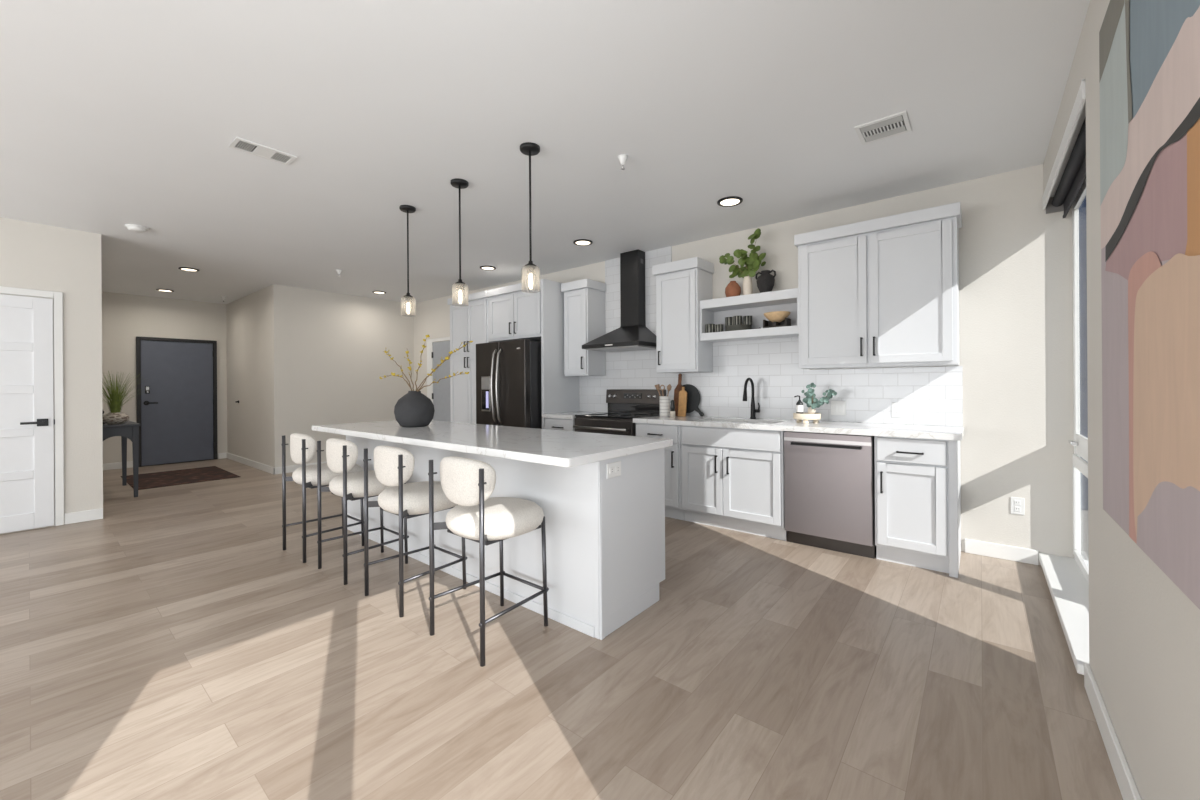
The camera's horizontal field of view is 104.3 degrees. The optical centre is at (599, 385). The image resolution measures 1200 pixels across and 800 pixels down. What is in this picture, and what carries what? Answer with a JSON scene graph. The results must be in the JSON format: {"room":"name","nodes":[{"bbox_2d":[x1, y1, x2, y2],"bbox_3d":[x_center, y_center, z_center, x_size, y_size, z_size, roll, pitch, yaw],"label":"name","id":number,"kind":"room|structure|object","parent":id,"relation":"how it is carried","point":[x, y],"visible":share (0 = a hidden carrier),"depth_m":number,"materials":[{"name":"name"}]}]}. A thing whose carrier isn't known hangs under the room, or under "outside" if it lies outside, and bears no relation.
{"room":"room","nodes":[
{"label":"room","id":0,"kind":"room"},
{"bbox_2d":[0,217,78,533],"bbox_3d":[-6.365,-0.074,2.541,0.150,2.700,4.695,0,0,39],"label":"wall","id":1,"kind":"structure","parent":0,"point":[36,256],"depth_m":4.24,"materials":[{"name":"paint"}]},
{"bbox_2d":[0,286,63,533],"bbox_3d":[-5.163,0.211,3.843,0.064,2.113,0.976,0,0,39],"label":"door","id":2,"kind":"structure","parent":1,"relation":"in","point":[31,378],"depth_m":4.09,"materials":[{"name":"white wood"}]},
{"bbox_2d":[65,508,102,524],"bbox_3d":[-6.245,1.225,2.547,0.015,0.100,4.845,0,0,39],"label":"baseboard","id":3,"kind":"structure","parent":1,"relation":"attached to","point":[95,514],"depth_m":4.32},
{"bbox_2d":[78,230,102,510],"bbox_3d":[-6.305,-0.075,5.618,3.947,2.700,0.150,0,0,39],"label":"wall","id":4,"kind":"structure","parent":0,"point":[89,244],"depth_m":4.37,"materials":[{"name":"paint"}]},
{"bbox_2d":[102,291,226,463],"bbox_3d":[-7.172,-0.069,7.559,0.150,2.700,1.761,0,0,39],"label":"wall","id":5,"kind":"structure","parent":0,"point":[125,317],"depth_m":7.37,"materials":[{"name":"paint"}]},
{"bbox_2d":[103,452,225,469],"bbox_3d":[-7.105,1.231,7.501,0.015,0.100,1.746,0,0,39],"label":"baseboard","id":6,"kind":"structure","parent":5,"relation":"attached to","point":[108,466],"depth_m":7.16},
{"bbox_2d":[136,337,217,466],"bbox_3d":[-6.929,0.258,7.673,0.086,2.050,0.990,0,0,39],"label":"door","id":7,"kind":"structure","parent":5,"relation":"in","point":[176,413],"depth_m":7.66,"materials":[{"name":"grey wood"}]},
{"bbox_2d":[226,286,270,465],"bbox_3d":[-5.659,-0.079,7.558,2.497,2.700,0.150,0,0,39],"label":"wall","id":8,"kind":"structure","parent":0,"point":[247,317],"depth_m":7.33,"materials":[{"name":"paint"}]},
{"bbox_2d":[226,452,274,474],"bbox_3d":[-5.581,1.221,7.394,2.512,0.100,0.015,0,0,39],"label":"baseboard","id":9,"kind":"structure","parent":8,"relation":"attached to","point":[254,464],"depth_m":7.25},
{"bbox_2d":[270,284,413,466],"bbox_3d":[-4.015,-0.090,7.479,0.150,2.700,2.107,0,0,39],"label":"wall","id":10,"kind":"structure","parent":0,"point":[328,358],"depth_m":7.21,"materials":[{"name":"paint"}]},
{"bbox_2d":[274,461,326,473],"bbox_3d":[-3.947,1.210,7.422,0.015,0.100,2.122,0,0,39],"label":"baseboard","id":11,"kind":"structure","parent":10,"relation":"attached to","point":[278,470],"depth_m":6.76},
{"bbox_2d":[0,0,1089,303],"bbox_3d":[-3.831,-1.501,3.060,11.030,0.120,9.013,0,0,39],"label":"ceiling","id":12,"kind":"structure","parent":0,"point":[114,114],"depth_m":2.56,"materials":[{"name":"paint"}]},
{"bbox_2d":[125,224,148,232],"bbox_3d":[-4.207,-1.419,4.236,0.156,0.040,0.156,0,0,39],"label":"smoke detector","id":13,"kind":"object","parent":12,"relation":"attached to","point":[132,227],"visible":1,"depth_m":4.20,"materials":[{"name":"white plastic"}]},
{"bbox_2d":[178,267,198,271],"bbox_3d":[-5.063,-1.426,5.745,0.196,0.014,0.196,0,0,39],"label":"recessed light","id":14,"kind":"object","parent":12,"relation":"in","point":[180,268],"visible":1,"depth_m":5.73,"materials":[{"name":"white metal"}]},
{"bbox_2d":[229,137,296,164],"bbox_3d":[-2.088,-1.448,2.895,0.170,0.008,0.314,0,0,39],"label":"ceiling vent","id":15,"kind":"object","parent":12,"relation":"in","point":[240,144],"visible":1,"depth_m":2.88,"materials":[{"name":"white plastic"}]},
{"bbox_2d":[399,205,415,313],"bbox_3d":[-1.574,-1.013,3.822,0.124,0.885,0.124,0,0,39],"label":"pendant light","id":16,"kind":"object","parent":12,"relation":"hanging from","point":[407,209],"visible":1,"depth_m":3.82,"materials":[{"name":"black metal"}]},
{"bbox_2d":[451,178,468,303],"bbox_3d":[-1.006,-1.017,3.350,0.124,0.885,0.124,0,0,39],"label":"pendant light","id":17,"kind":"object","parent":12,"relation":"hanging from","point":[458,183],"visible":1,"depth_m":3.34,"materials":[{"name":"black metal"}]},
{"bbox_2d":[480,266,495,269],"bbox_3d":[-1.386,-1.450,5.768,0.196,0.014,0.196,0,0,39],"label":"recessed light","id":18,"kind":"object","parent":12,"relation":"in","point":[481,267],"visible":1,"depth_m":5.75,"materials":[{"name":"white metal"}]},
{"bbox_2d":[520,142,539,288],"bbox_3d":[-0.428,-1.021,2.869,0.124,0.885,0.124,0,0,39],"label":"pendant light","id":19,"kind":"object","parent":12,"relation":"hanging from","point":[530,149],"visible":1,"depth_m":2.86,"materials":[{"name":"black metal"}]},
{"bbox_2d":[527,266,533,273],"bbox_3d":[-0.426,-0.708,2.869,0.040,0.039,0.040,0,0,39],"label":"socket","id":20,"kind":"object","parent":19,"relation":"attached to","point":[530,269],"depth_m":2.85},
{"bbox_2d":[573,239,591,245],"bbox_3d":[-0.174,-1.458,4.767,0.196,0.014,0.196,0,0,39],"label":"recessed light","id":21,"kind":"object","parent":12,"relation":"in","point":[581,242],"visible":1,"depth_m":4.75,"materials":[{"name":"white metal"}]},
{"bbox_2d":[618,154,627,169],"bbox_3d":[0.147,-1.428,2.995,0.068,0.078,0.068,0,0,39],"label":"sprinkler","id":22,"kind":"object","parent":12,"relation":"attached to","point":[622,158],"visible":1,"depth_m":2.98,"materials":[{"name":"white plastic"}]},
{"bbox_2d":[717,196,742,206],"bbox_3d":[1.039,-1.466,3.727,0.196,0.014,0.196,0,0,39],"label":"recessed light","id":23,"kind":"object","parent":12,"relation":"in","point":[730,201],"visible":1,"depth_m":3.71,"materials":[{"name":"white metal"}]},
{"bbox_2d":[854,111,911,144],"bbox_3d":[1.626,-1.473,2.679,0.254,0.008,0.250,0,0,39],"label":"ceiling vent","id":24,"kind":"object","parent":12,"relation":"in","point":[898,123],"visible":1,"depth_m":2.67,"materials":[{"name":"white plastic"}]},
{"bbox_2d":[0,458,1122,799],"bbox_3d":[-3.812,1.319,3.060,11.030,0.120,9.013,0,0,39],"label":"floor","id":25,"kind":"structure","parent":0,"point":[169,644],"depth_m":2.00,"materials":[{"name":"brown wood"}]},
{"bbox_2d":[103,420,140,496],"bbox_3d":[-5.760,0.857,5.510,1.080,0.830,0.361,0,0,39],"label":"console table","id":26,"kind":"object","parent":25,"relation":"on","point":[129,429],"visible":0.54,"depth_m":5.29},
{"bbox_2d":[102,412,128,424],"bbox_3d":[-5.493,0.374,5.287,0.224,0.132,0.223,0,0,39],"label":"pot","id":27,"kind":"object","parent":26,"relation":"on","point":[109,418],"visible":0.98,"depth_m":5.22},
{"bbox_2d":[102,371,145,412],"bbox_3d":[-5.441,0.082,5.336,0.553,0.496,0.454,0,0,39],"label":"ornamental grass","id":28,"kind":"object","parent":27,"relation":"in","point":[114,395],"depth_m":5.26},
{"bbox_2d":[120,466,239,489],"bbox_3d":[-5.832,1.268,6.478,1.400,0.008,1.040,0,0,39],"label":"entry rug","id":29,"kind":"object","parent":25,"relation":"on","point":[193,475],"visible":0.82,"depth_m":6.41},
{"bbox_2d":[281,433,363,562],"bbox_3d":[-2.100,0.801,3.586,0.462,0.893,0.476,0,0,39],"label":"counter stool","id":30,"kind":"object","parent":25,"relation":"on","point":[302,446],"visible":0.8,"depth_m":3.41,"materials":[{"name":"beige fabric"}]},
{"bbox_2d":[317,438,408,584],"bbox_3d":[-1.611,0.798,3.219,0.462,0.893,0.476,0,0,39],"label":"counter stool","id":31,"kind":"object","parent":25,"relation":"on","point":[341,454],"visible":0.77,"depth_m":3.05,"materials":[{"name":"beige fabric"}]},
{"bbox_2d":[363,445,466,616],"bbox_3d":[-1.085,0.795,2.806,0.462,0.893,0.476,0,0,39],"label":"counter stool","id":32,"kind":"object","parent":25,"relation":"on","point":[393,466],"visible":0.87,"depth_m":2.63,"materials":[{"name":"beige fabric"}]},
{"bbox_2d":[447,291,489,423],"bbox_3d":[-1.585,0.019,6.440,0.868,2.450,0.644,0,0,39],"label":"pantry cabinet","id":33,"kind":"object","parent":25,"relation":"on","point":[469,320],"visible":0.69,"depth_m":6.23,"materials":[{"name":"white wood"}]},
{"bbox_2d":[428,456,548,666],"bbox_3d":[-0.538,0.791,2.364,0.462,0.893,0.476,0,0,39],"label":"counter stool","id":34,"kind":"object","parent":25,"relation":"on","point":[468,483],"visible":1,"depth_m":2.21,"materials":[{"name":"beige fabric"}]},
{"bbox_2d":[312,420,672,639],"bbox_3d":[-0.984,0.784,3.320,2.930,0.916,0.915,0,0,39],"label":"kitchen island","id":35,"kind":"object","parent":25,"relation":"on","point":[605,538],"visible":0.63,"depth_m":2.54,"materials":[{"name":"wood"}]},
{"bbox_2d":[312,420,672,466],"bbox_3d":[-0.987,0.346,3.320,2.930,0.040,0.915,0,0,39],"label":"island countertop","id":36,"kind":"structure","parent":35,"relation":"on","point":[561,448],"depth_m":2.75,"materials":[{"name":"white stone"}]},
{"bbox_2d":[394,391,434,426],"bbox_3d":[-1.488,0.187,3.744,0.304,0.285,0.304,0,0,39],"label":"vase","id":37,"kind":"object","parent":36,"relation":"on","point":[414,409],"visible":0.97,"depth_m":3.64,"materials":[{"name":"grey ceramic"}]},
{"bbox_2d":[383,350,412,390],"bbox_3d":[-1.689,-0.136,3.877,0.442,0.382,0.038,0,0,38],"label":"branch","id":38,"kind":"object","parent":37,"relation":"in","point":[386,352],"visible":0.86,"depth_m":3.88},
{"bbox_2d":[404,350,413,390],"bbox_3d":[-1.562,-0.129,3.856,0.051,0.366,0.224,0,0,-44],"label":"branch","id":39,"kind":"object","parent":37,"relation":"on","point":[407,351],"visible":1,"depth_m":3.87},
{"bbox_2d":[415,335,429,389],"bbox_3d":[-1.402,-0.172,3.671,0.193,0.446,0.048,0,0,39],"label":"branch","id":40,"kind":"object","parent":37,"relation":"in","point":[423,346],"visible":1,"depth_m":3.69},
{"bbox_2d":[417,372,468,391],"bbox_3d":[-1.204,-0.021,3.487,0.725,0.149,0.047,0,0,40],"label":"branch","id":41,"kind":"object","parent":37,"relation":"in","point":[454,374],"visible":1,"depth_m":3.44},
{"bbox_2d":[416,341,472,390],"bbox_3d":[-1.183,-0.124,3.432,0.834,0.354,0.056,0,0,42],"label":"branch","id":42,"kind":"object","parent":37,"relation":"in","point":[451,352],"visible":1,"depth_m":3.36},
{"bbox_2d":[607,461,620,478],"bbox_3d":[0.071,0.423,2.338,0.010,0.074,0.115,0,0,39],"label":"wall outlet","id":43,"kind":"object","parent":35,"relation":"attached to","point":[613,469],"visible":1,"depth_m":2.33,"materials":[{"name":"white plastic"}]},
{"bbox_2d":[476,339,541,428],"bbox_3d":[-0.960,0.363,5.734,0.904,1.755,0.869,0,0,39],"label":"refrigerator","id":44,"kind":"object","parent":25,"relation":"on","point":[508,373],"visible":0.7,"depth_m":5.36,"materials":[{"name":"black metal"}]},
{"bbox_2d":[541,279,578,428],"bbox_3d":[-0.460,0.012,5.544,0.040,2.450,0.611,0,0,39],"label":"end panel","id":45,"kind":"object","parent":25,"relation":"on","point":[560,392],"visible":0.4,"depth_m":5.43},
{"bbox_2d":[545,418,574,430],"bbox_3d":[-0.269,0.798,5.365,0.466,0.874,0.656,0,0,39],"label":"base cabinet","id":46,"kind":"object","parent":25,"relation":"on","point":[550,423],"visible":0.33,"depth_m":5.12,"materials":[{"name":"white wood"}]},
{"bbox_2d":[542,411,602,418],"bbox_3d":[-0.272,0.342,5.365,0.466,0.040,0.630,0,0,39],"label":"countertop","id":47,"kind":"structure","parent":46,"relation":"on","point":[565,415],"depth_m":5.19,"materials":[{"name":"white stone"}]},
{"bbox_2d":[573,389,665,435],"bbox_3d":[0.198,0.640,4.946,0.766,1.185,0.689,0,0,39],"label":"electric range","id":48,"kind":"object","parent":25,"relation":"on","point":[624,405],"visible":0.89,"depth_m":4.96,"materials":[{"name":"black metal"}]},
{"bbox_2d":[575,412,659,418],"bbox_3d":[0.204,0.319,4.955,0.766,0.018,0.565,0,0,39],"label":"cooktop","id":49,"kind":"object","parent":48,"relation":"in","point":[605,415],"depth_m":4.90,"materials":[{"name":"black glass"}]},
{"bbox_2d":[636,423,683,519],"bbox_3d":[0.710,0.792,4.567,0.491,0.874,0.656,0,0,39],"label":"base cabinet","id":50,"kind":"object","parent":25,"relation":"on","point":[672,454],"visible":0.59,"depth_m":4.25,"materials":[{"name":"white wood"}]},
{"bbox_2d":[681,425,786,540],"bbox_3d":[1.252,0.788,4.125,0.901,0.874,0.656,0,0,39],"label":"base cabinet","id":51,"kind":"object","parent":25,"relation":"on","point":[732,478],"visible":0.91,"depth_m":3.87,"materials":[{"name":"white wood"}]},
{"bbox_2d":[633,416,964,440],"bbox_3d":[1.482,0.330,3.935,2.500,0.040,0.630,0,0,39],"label":"countertop","id":52,"kind":"structure","parent":51,"relation":"on","point":[851,428],"depth_m":3.56,"materials":[{"name":"white stone"}]},
{"bbox_2d":[659,396,669,416],"bbox_3d":[0.653,0.213,4.707,0.104,0.205,0.104,0,0,39],"label":"utensil crock","id":53,"kind":"object","parent":52,"relation":"on","point":[664,401],"visible":1,"depth_m":4.66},
{"bbox_2d":[670,400,674,416],"bbox_3d":[0.717,0.229,4.604,0.052,0.172,0.052,0,0,39],"label":"pepper mill","id":54,"kind":"object","parent":52,"relation":"on","point":[672,406],"visible":0.95,"depth_m":4.58,"materials":[{"name":"beige ceramic"}]},
{"bbox_2d":[674,374,682,415],"bbox_3d":[0.810,0.096,4.783,0.110,0.436,0.074,0,0,39],"label":"cutting board","id":55,"kind":"object","parent":52,"relation":"on","point":[679,386],"visible":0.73,"depth_m":4.79,"materials":[{"name":"brown wood"}]},
{"bbox_2d":[678,387,686,416],"bbox_3d":[0.833,0.164,4.699,0.088,0.299,0.053,0,0,39],"label":"cutting board","id":56,"kind":"object","parent":52,"relation":"on","point":[682,404],"visible":1,"depth_m":4.69,"materials":[{"name":"brown wood"}]},
{"bbox_2d":[682,384,703,416],"bbox_3d":[0.910,0.151,4.771,0.348,0.324,0.050,0,0,40],"label":"round board","id":57,"kind":"object","parent":52,"relation":"on","point":[693,395],"visible":0.7,"depth_m":4.74,"materials":[{"name":"wood"}]},
{"bbox_2d":[743,378,759,418],"bbox_3d":[1.371,0.121,4.229,0.093,0.380,0.237,0,0,39],"label":"kitchen faucet","id":58,"kind":"object","parent":52,"relation":"on","point":[753,410],"visible":1,"depth_m":4.29,"materials":[{"name":"black metal"}]},
{"bbox_2d":[793,412,820,423],"bbox_3d":[1.699,0.268,3.829,0.208,0.080,0.207,0,0,39],"label":"tray","id":59,"kind":"object","parent":52,"relation":"on","point":[805,416],"visible":0.94,"depth_m":3.75,"materials":[{"name":"white wood"}]},
{"bbox_2d":[794,395,802,413],"bbox_3d":[1.643,0.159,3.849,0.066,0.152,0.056,0,0,39],"label":"soap dispenser","id":60,"kind":"object","parent":59,"relation":"on","point":[799,405],"visible":0.98,"depth_m":3.83,"materials":[{"name":"white plastic"}]},
{"bbox_2d":[796,400,802,413],"bbox_3d":[1.647,0.177,3.845,0.054,0.115,0.054,0,0,39],"label":"bottle","id":61,"kind":"object","parent":60,"relation":"on","point":[799,405],"depth_m":3.82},
{"bbox_2d":[793,412,820,419],"bbox_3d":[1.698,0.252,3.829,0.208,0.048,0.207,0,0,39],"label":"bowl","id":62,"kind":"object","parent":59,"relation":"on","point":[805,416],"depth_m":3.75,"materials":[{"name":"white ceramic"}]},
{"bbox_2d":[808,407,815,413],"bbox_3d":[1.732,0.207,3.815,0.060,0.055,0.060,0,0,39],"label":"bud vase","id":63,"kind":"object","parent":59,"relation":"on","point":[810,410],"visible":0.8,"depth_m":3.79,"materials":[{"name":"beige ceramic"}]},
{"bbox_2d":[801,390,814,408],"bbox_3d":[1.703,0.116,3.812,0.101,0.159,0.061,0,0,29],"label":"eucalyptus sprig","id":64,"kind":"object","parent":63,"relation":"in","point":[808,400],"visible":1,"depth_m":3.80,"materials":[{"name":"green plant"}]},
{"bbox_2d":[806,383,817,403],"bbox_3d":[1.720,0.086,3.783,0.085,0.218,0.067,0,0,39],"label":"eucalyptus sprig","id":65,"kind":"object","parent":63,"relation":"in","point":[810,392],"visible":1,"depth_m":3.78,"materials":[{"name":"green plant"}]},
{"bbox_2d":[811,397,829,407],"bbox_3d":[1.773,0.141,3.753,0.147,0.110,0.071,0,0,39],"label":"eucalyptus sprig","id":66,"kind":"object","parent":63,"relation":"in","point":[817,405],"visible":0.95,"depth_m":3.73,"materials":[{"name":"green plant"}]},
{"bbox_2d":[813,389,836,404],"bbox_3d":[1.791,0.113,3.734,0.199,0.165,0.059,0,0,39],"label":"eucalyptus sprig","id":67,"kind":"object","parent":63,"relation":"in","point":[830,393],"visible":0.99,"depth_m":3.70,"materials":[{"name":"green plant"}]},
{"bbox_2d":[784,431,875,558],"bbox_3d":[1.827,0.788,3.628,0.596,0.868,0.634,0,0,39],"label":"dishwasher","id":68,"kind":"object","parent":25,"relation":"on","point":[829,479],"visible":0.95,"depth_m":3.40,"materials":[{"name":"silver metal"}]},
{"bbox_2d":[874,436,960,577],"bbox_3d":[2.257,0.782,3.305,0.457,0.874,0.655,0,0,39],"label":"base cabinet","id":69,"kind":"object","parent":25,"relation":"on","point":[918,480],"visible":0.91,"depth_m":3.08,"materials":[{"name":"white wood"}]},
{"bbox_2d":[729,267,747,277],"bbox_3d":[1.268,-1.026,4.261,0.173,0.133,0.061,0,0,25],"label":"leafy branch","id":70,"kind":"object","parent":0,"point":[742,273],"visible":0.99,"depth_m":4.26,"materials":[{"name":"green plant"}]},
{"bbox_2d":[413,164,1073,564],"bbox_3d":[-0.102,-0.116,5.745,8.408,2.700,0.150,0,0,39],"label":"wall","id":71,"kind":"structure","parent":0,"point":[1016,273],"depth_m":3.27,"materials":[{"name":"paint"}]},
{"bbox_2d":[427,337,450,421],"bbox_3d":[-2.513,0.234,7.598,1.100,2.033,0.028,0,0,39],"label":"door","id":72,"kind":"structure","parent":71,"relation":"in","point":[439,393],"depth_m":7.70,"materials":[{"name":"wood"}]},
{"bbox_2d":[486,279,540,341],"bbox_3d":[-0.873,-0.885,5.854,0.980,0.650,0.644,0,0,39],"label":"upper cabinet","id":73,"kind":"object","parent":71,"relation":"attached to","point":[514,310],"visible":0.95,"depth_m":5.60,"materials":[{"name":"white wood"}]},
{"bbox_2d":[561,279,605,375],"bbox_3d":[-0.194,-0.652,5.476,0.405,1.085,0.374,0,0,39],"label":"upper cabinet","id":74,"kind":"object","parent":71,"relation":"attached to","point":[584,299],"visible":1,"depth_m":5.36,"materials":[{"name":"white wood"}]},
{"bbox_2d":[582,249,655,351],"bbox_3d":[0.246,-0.926,5.017,0.750,1.081,0.507,0,0,39],"label":"range hood","id":75,"kind":"object","parent":71,"relation":"attached to","point":[633,334],"visible":0.93,"depth_m":5.06,"materials":[{"name":"black metal"}]},
{"bbox_2d":[652,257,713,372],"bbox_3d":[0.826,-0.666,4.644,0.498,1.072,0.374,0,0,39],"label":"upper cabinet","id":76,"kind":"object","parent":71,"relation":"attached to","point":[681,285],"visible":1,"depth_m":4.51,"materials":[{"name":"white wood"}]},
{"bbox_2d":[700,288,798,342],"bbox_3d":[1.383,-0.615,4.244,0.906,0.380,0.271,0,0,39],"label":"shelf","id":77,"kind":"object","parent":71,"relation":"attached to","point":[712,311],"visible":0.59,"depth_m":4.23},
{"bbox_2d":[705,324,714,332],"bbox_3d":[1.049,-0.536,4.432,0.094,0.085,0.093,0,0,39],"label":"striped cup","id":78,"kind":"object","parent":77,"relation":"on","point":[709,328],"visible":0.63,"depth_m":4.39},
{"bbox_2d":[714,324,722,331],"bbox_3d":[1.108,-0.529,4.346,0.082,0.070,0.081,0,0,39],"label":"striped cup","id":79,"kind":"object","parent":77,"relation":"on","point":[718,327],"visible":0.91,"depth_m":4.31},
{"bbox_2d":[725,281,740,296],"bbox_3d":[1.235,-0.885,4.330,0.144,0.160,0.144,0,0,39],"label":"terracotta vase","id":80,"kind":"object","parent":77,"relation":"on","point":[733,288],"visible":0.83,"depth_m":4.28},
{"bbox_2d":[725,328,746,330],"bbox_3d":[1.279,-0.503,4.309,0.240,0.016,0.239,0,0,39],"label":"plate","id":81,"kind":"object","parent":77,"relation":"on","point":[739,328],"visible":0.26,"depth_m":4.21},
{"bbox_2d":[725,327,749,329],"bbox_3d":[1.279,-0.515,4.309,0.240,0.016,0.239,0,0,39],"label":"plate","id":82,"kind":"object","parent":81,"relation":"on","point":[733,327],"visible":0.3,"depth_m":4.22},
{"bbox_2d":[725,326,751,328],"bbox_3d":[1.278,-0.527,4.309,0.240,0.016,0.239,0,0,39],"label":"plate","id":83,"kind":"object","parent":82,"relation":"on","point":[730,326],"visible":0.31,"depth_m":4.22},
{"bbox_2d":[725,324,749,326],"bbox_3d":[1.278,-0.539,4.309,0.240,0.016,0.239,0,0,39],"label":"plate","id":84,"kind":"object","parent":83,"relation":"on","point":[739,324],"visible":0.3,"depth_m":4.21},
{"bbox_2d":[725,317,732,325],"bbox_3d":[1.211,-0.585,4.338,0.094,0.092,0.093,0,0,39],"label":"striped cup","id":85,"kind":"object","parent":84,"relation":"on","point":[728,320],"visible":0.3,"depth_m":4.30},
{"bbox_2d":[733,316,741,324],"bbox_3d":[1.258,-0.585,4.261,0.082,0.092,0.081,0,0,39],"label":"striped cup","id":86,"kind":"object","parent":84,"relation":"on","point":[737,320],"visible":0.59,"depth_m":4.23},
{"bbox_2d":[743,316,751,325],"bbox_3d":[1.350,-0.586,4.264,0.082,0.092,0.081,0,0,39],"label":"striped cup","id":87,"kind":"object","parent":84,"relation":"on","point":[747,320],"visible":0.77,"depth_m":4.23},
{"bbox_2d":[743,276,752,294],"bbox_3d":[1.343,-0.895,4.242,0.086,0.178,0.086,0,0,39],"label":"vase","id":88,"kind":"object","parent":77,"relation":"on","point":[747,282],"visible":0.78,"depth_m":4.21,"materials":[{"name":"ceramic"}]},
{"bbox_2d":[719,253,740,271],"bbox_3d":[1.222,-1.095,4.296,0.259,0.271,0.081,0,0,39],"label":"leafy branch","id":89,"kind":"object","parent":88,"relation":"in","point":[730,259],"visible":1,"depth_m":4.30,"materials":[{"name":"green plant"}]},
{"bbox_2d":[733,249,749,272],"bbox_3d":[1.294,-1.100,4.228,0.148,0.280,0.104,0,0,39],"label":"leafy branch","id":90,"kind":"object","parent":88,"relation":"in","point":[738,253],"visible":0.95,"depth_m":4.21,"materials":[{"name":"green plant"}]},
{"bbox_2d":[745,228,760,275],"bbox_3d":[1.357,-1.175,4.167,0.176,0.429,0.105,0,0,39],"label":"leafy branch","id":91,"kind":"object","parent":88,"relation":"in","point":[757,233],"visible":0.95,"depth_m":4.16,"materials":[{"name":"green plant"}]},
{"bbox_2d":[748,253,765,276],"bbox_3d":[1.388,-1.065,4.143,0.079,0.212,0.209,0,0,-45],"label":"leafy branch","id":92,"kind":"object","parent":88,"relation":"in","point":[756,264],"visible":1,"depth_m":4.13,"materials":[{"name":"green plant"}]},
{"bbox_2d":[755,269,775,292],"bbox_3d":[1.474,-0.914,4.148,0.155,0.213,0.155,0,0,-6],"label":"urn","id":93,"kind":"object","parent":77,"relation":"on","point":[765,281],"visible":0.81,"depth_m":4.10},
{"bbox_2d":[763,318,790,327],"bbox_3d":[1.537,-0.534,4.049,0.204,0.075,0.122,0,0,39],"label":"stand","id":94,"kind":"object","parent":77,"relation":"on","point":[787,322],"visible":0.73,"depth_m":4.04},
{"bbox_2d":[764,311,790,321],"bbox_3d":[1.536,-0.588,4.048,0.220,0.078,0.219,0,0,39],"label":"wooden bowl","id":95,"kind":"object","parent":94,"relation":"on","point":[776,316],"visible":0.95,"depth_m":3.98,"materials":[{"name":"brown wood"}]},
{"bbox_2d":[579,246,962,426],"bbox_3d":[1.192,-0.581,4.583,3.738,1.786,0.011,0,0,39],"label":"backsplash","id":96,"kind":"structure","parent":71,"relation":"attached to","point":[932,396],"depth_m":4.29,"materials":[{"name":"tile"}]},
{"bbox_2d":[831,401,845,414],"bbox_3d":[2.000,0.191,3.915,0.116,0.116,0.010,0,0,39],"label":"wall outlet","id":97,"kind":"object","parent":71,"relation":"attached to","point":[837,407],"visible":1,"depth_m":3.91,"materials":[{"name":"white plastic"}]},
{"bbox_2d":[794,202,961,368],"bbox_3d":[2.110,-0.686,3.597,1.075,1.088,0.374,0,0,39],"label":"upper cabinet","id":98,"kind":"object","parent":71,"relation":"attached to","point":[884,291],"visible":1,"depth_m":3.44,"materials":[{"name":"white wood"}]},
{"bbox_2d":[892,403,902,417],"bbox_3d":[2.326,0.194,3.650,0.072,0.116,0.010,0,0,39],"label":"wall outlet","id":99,"kind":"object","parent":71,"relation":"attached to","point":[897,408],"visible":1,"depth_m":3.64,"materials":[{"name":"white plastic"}]},
{"bbox_2d":[965,539,1038,564],"bbox_3d":[0.217,1.182,5.385,7.079,0.100,0.015,0,0,39],"label":"baseboard","id":100,"kind":"structure","parent":71,"relation":"attached to","point":[1018,554],"depth_m":3.26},
{"bbox_2d":[1011,497,1024,514],"bbox_3d":[2.879,0.832,3.216,0.072,0.116,0.010,0,0,39],"label":"wall outlet","id":101,"kind":"object","parent":71,"relation":"attached to","point":[1017,504],"visible":1,"depth_m":3.21,"materials":[{"name":"white plastic"}]},
{"bbox_2d":[1043,20,1084,193],"bbox_3d":[2.546,-1.365,2.377,0.285,0.235,1.713,0,0,39],"label":"wall","id":102,"kind":"structure","parent":0,"point":[1077,71],"depth_m":2.29,"materials":[{"name":"paint"}]},
{"bbox_2d":[1085,0,1199,799],"bbox_3d":[1.390,-0.125,0.950,0.285,2.700,2.170,0,0,39],"label":"wall","id":103,"kind":"structure","parent":0,"point":[1144,631],"depth_m":1.36,"materials":[{"name":"paint"}]},
{"bbox_2d":[1039,179,1088,674],"bbox_3d":[2.519,-0.015,2.406,0.263,2.465,1.721,0,0,39],"label":"window","id":104,"kind":"structure","parent":103,"relation":"in","point":[1067,578],"depth_m":2.82,"materials":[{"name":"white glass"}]},
{"bbox_2d":[1042,79,1085,217],"bbox_3d":[2.508,-1.166,2.471,0.124,0.167,1.570,0,0,39],"label":"roller shade","id":105,"kind":"object","parent":103,"relation":"attached to","point":[1067,176],"visible":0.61,"depth_m":2.50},
{"bbox_2d":[1084,663,1141,799],"bbox_3d":[1.285,1.175,1.048,0.015,0.100,2.160,0,0,39],"label":"baseboard","id":106,"kind":"structure","parent":103,"relation":"attached to","point":[1128,788],"depth_m":1.52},
{"bbox_2d":[1099,0,1199,608],"bbox_3d":[1.155,-0.366,0.917,0.033,1.535,1.485,0,0,39],"label":"abstract painting","id":107,"kind":"object","parent":103,"relation":"attached to","point":[1149,50],"visible":1,"depth_m":1.04,"materials":[{"name":"paint"}]},
{"label":"outside","id":108,"kind":"structure","parent":0,"visible":0},
{"bbox_2d":[1081,510,1088,560],"bbox_3d":[23.500,1.479,-19.155,59.380,0.200,120.000,0,0,39],"label":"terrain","id":109,"kind":"structure","parent":108,"point":[1084,513],"depth_m":4.66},
{"bbox_2d":[1079,197,1087,509],"bbox_3d":[12.034,-3.146,3.073,13.400,9.200,4.200,0,0,39],"label":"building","id":110,"kind":"structure","parent":109,"relation":"on","point":[1082,209],"depth_m":5.59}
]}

